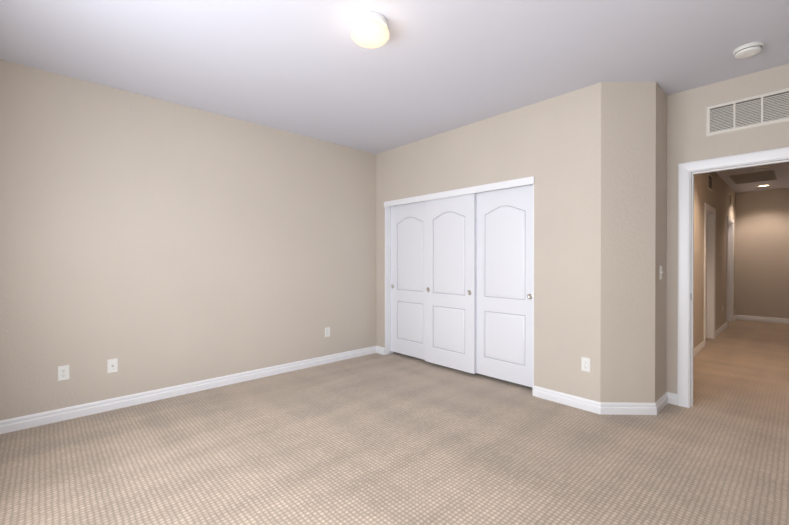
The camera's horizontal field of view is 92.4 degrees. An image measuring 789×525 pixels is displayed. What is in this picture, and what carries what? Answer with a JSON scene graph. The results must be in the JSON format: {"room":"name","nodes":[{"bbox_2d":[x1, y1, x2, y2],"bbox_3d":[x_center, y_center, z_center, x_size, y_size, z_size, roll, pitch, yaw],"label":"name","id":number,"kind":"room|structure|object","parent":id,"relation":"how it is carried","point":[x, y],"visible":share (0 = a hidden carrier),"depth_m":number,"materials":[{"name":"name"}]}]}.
{"room":"empty bedroom","nodes":[
{"label":"empty bedroom","id":0,"kind":"room"},
{"bbox_2d":[0,59,409,420],"bbox_3d":[-1.488,-0.122,4.157,4.680,2.740,0.120,0,0,-43],"label":"wall","id":1,"kind":"structure","parent":0,"point":[150,243],"depth_m":3.46,"materials":[{"name":"paint"}]},
{"bbox_2d":[58,365,69,380],"bbox_3d":[-2.630,0.879,3.009,0.072,0.117,0.009,0,0,-43],"label":"electrical outlet","id":2,"kind":"object","parent":1,"relation":"attached to","point":[64,372],"visible":1,"depth_m":3.01,"materials":[{"name":"white plastic"}]},
{"bbox_2d":[107,358,117,373],"bbox_3d":[-2.397,0.881,3.221,0.072,0.117,0.016,0,0,-43],"label":"outlet","id":3,"kind":"object","parent":1,"relation":"attached to","point":[112,365],"visible":1,"depth_m":3.22,"materials":[{"name":"white plastic"}]},
{"bbox_2d":[325,327,329,336],"bbox_3d":[-0.828,0.863,4.689,0.072,0.117,0.009,0,0,-43],"label":"electrical outlet","id":4,"kind":"object","parent":1,"relation":"attached to","point":[327,331],"visible":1,"depth_m":4.69,"materials":[{"name":"white plastic"}]},
{"bbox_2d":[0,319,788,524],"bbox_3d":[2.659,1.295,4.906,12.000,0.100,4.950,0,0,-43],"label":"floor","id":5,"kind":"structure","parent":0,"point":[395,438],"depth_m":2.48,"materials":[{"name":"carpet"}]},
{"bbox_2d":[0,0,788,192],"bbox_3d":[2.659,-1.545,4.894,12.000,0.100,4.950,0,0,-43],"label":"ceiling","id":6,"kind":"structure","parent":0,"point":[313,69],"depth_m":2.69,"materials":[{"name":"paint"}]},
{"bbox_2d":[351,11,388,47],"bbox_3d":[-0.151,-1.422,2.345,0.240,0.124,0.240,0,0,-43],"label":"ceiling light","id":7,"kind":"object","parent":6,"relation":"attached to","point":[369,29],"visible":1,"depth_m":2.27,"materials":[{"name":"white glass"}]},
{"bbox_2d":[733,42,763,58],"bbox_3d":[2.453,-1.462,2.625,0.160,0.048,0.160,0,0,-43],"label":"smoke detector","id":8,"kind":"object","parent":6,"relation":"attached to","point":[748,50],"visible":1,"depth_m":2.59,"materials":[{"name":"white plastic"}]},
{"bbox_2d":[729,170,776,183],"bbox_3d":[6.348,-1.498,6.700,1.020,0.009,0.560,0,0,-43],"label":"ceiling vent","id":9,"kind":"object","parent":6,"relation":"in","point":[754,177],"visible":1,"depth_m":6.67,"materials":[{"name":"grey paint"}]},
{"bbox_2d":[754,167,767,170],"bbox_3d":[5.800,-1.476,5.997,0.160,0.048,0.160,0,0,-43],"label":"smoke detector","id":10,"kind":"object","parent":6,"relation":"attached to","point":[760,168],"visible":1,"depth_m":5.96,"materials":[{"name":"white plastic"}]},
{"bbox_2d":[376,82,666,402],"bbox_3d":[1.090,-0.122,4.306,0.705,2.740,3.180,0,0,-43],"label":"wall","id":11,"kind":"structure","parent":0,"point":[592,159],"depth_m":3.25,"materials":[{"name":"paint"}]},
{"bbox_2d":[0,346,676,433],"bbox_3d":[0.110,1.208,2.536,4.560,0.095,4.440,0,0,-43],"label":"baseboard","id":12,"kind":"structure","parent":11,"relation":"attached to","point":[91,408],"depth_m":3.31,"materials":[{"name":"white wood"}]},
{"bbox_2d":[391,201,424,359],"bbox_3d":[0.202,0.216,4.897,0.038,1.977,0.715,0,0,-43],"label":"closet door","id":13,"kind":"structure","parent":11,"relation":"in","point":[408,279],"depth_m":4.90,"materials":[{"name":"white wood"}]},
{"bbox_2d":[425,193,475,373],"bbox_3d":[0.628,0.219,4.373,0.038,1.977,0.715,0,0,-43],"label":"closet door","id":14,"kind":"structure","parent":11,"relation":"in","point":[450,282],"depth_m":4.33,"materials":[{"name":"white wood"}]},
{"bbox_2d":[384,176,533,394],"bbox_3d":[0.639,0.218,4.372,0.167,2.058,2.118,0,0,-43],"label":"trim","id":15,"kind":"structure","parent":11,"relation":"attached to","point":[487,187],"depth_m":4.69,"materials":[{"name":"white wood"}]},
{"bbox_2d":[476,184,532,386],"bbox_3d":[1.133,0.221,3.899,0.038,1.977,0.715,0,0,-43],"label":"closet door","id":16,"kind":"structure","parent":11,"relation":"in","point":[504,284],"depth_m":3.88,"materials":[{"name":"white wood"}]},
{"bbox_2d":[581,357,589,371],"bbox_3d":[1.624,0.866,3.214,0.009,0.117,0.072,0,0,-43],"label":"outlet","id":17,"kind":"object","parent":11,"relation":"attached to","point":[585,363],"visible":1,"depth_m":3.21,"materials":[{"name":"white plastic"}]},
{"bbox_2d":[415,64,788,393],"bbox_3d":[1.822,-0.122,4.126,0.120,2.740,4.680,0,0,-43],"label":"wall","id":18,"kind":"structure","parent":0,"point":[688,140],"depth_m":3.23,"materials":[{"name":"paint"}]},
{"bbox_2d":[677,147,788,407],"bbox_3d":[2.875,0.195,2.997,0.159,2.116,1.002,0,0,-43],"label":"door frame","id":19,"kind":"structure","parent":18,"relation":"attached to","point":[687,171],"depth_m":3.27,"materials":[{"name":"white wood"}]},
{"bbox_2d":[706,88,788,136],"bbox_3d":[2.791,-1.182,2.988,0.009,0.250,0.520,0,0,-43],"label":"air vent","id":20,"kind":"object","parent":18,"relation":"in","point":[768,108],"visible":1,"depth_m":2.98,"materials":[{"name":"white metal"}]},
{"bbox_2d":[694,172,735,347],"bbox_3d":[4.919,-0.130,5.988,6.950,2.740,0.120,0,0,-43],"label":"wall","id":21,"kind":"structure","parent":0,"point":[717,198],"depth_m":6.28,"materials":[{"name":"paint"}]},
{"bbox_2d":[693,341,704,357],"bbox_3d":[3.482,1.199,4.561,2.893,0.095,0.016,0,0,-43],"label":"baseboard","id":22,"kind":"structure","parent":21,"relation":"attached to","point":[701,345],"depth_m":5.23,"materials":[{"name":"white wood"}]},
{"bbox_2d":[706,215,706,337],"bbox_3d":[4.847,0.223,5.928,0.792,2.012,0.098,0,0,-43],"label":"hall door","id":23,"kind":"structure","parent":21,"relation":"in","point":[706,276],"depth_m":6.17,"materials":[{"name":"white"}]},
{"bbox_2d":[704,203,715,346],"bbox_3d":[4.856,0.183,5.917,0.972,2.116,0.140,0,0,-43],"label":"door frame","id":24,"kind":"structure","parent":21,"relation":"attached to","point":[709,211],"depth_m":6.16,"materials":[{"name":"white wood"}]},
{"bbox_2d":[708,173,712,190],"bbox_3d":[4.915,-1.249,5.892,0.420,0.240,0.009,0,0,-43],"label":"air vent","id":25,"kind":"object","parent":21,"relation":"in","point":[710,182],"visible":1,"depth_m":5.93,"materials":[{"name":"white paint"}]},
{"bbox_2d":[715,322,726,337],"bbox_3d":[5.810,1.190,6.731,1.526,0.095,0.016,0,0,-43],"label":"baseboard","id":26,"kind":"structure","parent":21,"relation":"attached to","point":[724,326],"depth_m":6.67,"materials":[{"name":"white wood"}]},
{"bbox_2d":[726,216,733,326],"bbox_3d":[6.685,0.175,7.622,0.972,2.116,0.140,0,0,-43],"label":"door frame","id":27,"kind":"structure","parent":21,"relation":"attached to","point":[730,278],"depth_m":7.87,"materials":[{"name":"white wood"}]},
{"bbox_2d":[729,193,731,206],"bbox_3d":[6.744,-1.257,7.596,0.420,0.240,0.009,0,0,-43],"label":"air vent","id":28,"kind":"object","parent":21,"relation":"in","point":[730,199],"visible":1,"depth_m":7.62,"materials":[{"name":"white paint"}]},
{"bbox_2d":[735,188,788,318],"bbox_3d":[7.867,-0.138,7.834,0.120,2.740,1.200,0,0,-43],"label":"wall","id":29,"kind":"structure","parent":0,"point":[762,257],"depth_m":7.92,"materials":[{"name":"paint"}]},
{"bbox_2d":[737,315,788,323],"bbox_3d":[7.807,1.185,7.804,0.016,0.095,1.170,0,0,-43],"label":"baseboard","id":30,"kind":"structure","parent":29,"relation":"attached to","point":[742,317],"depth_m":7.90,"materials":[{"name":"white wood"}]}
]}

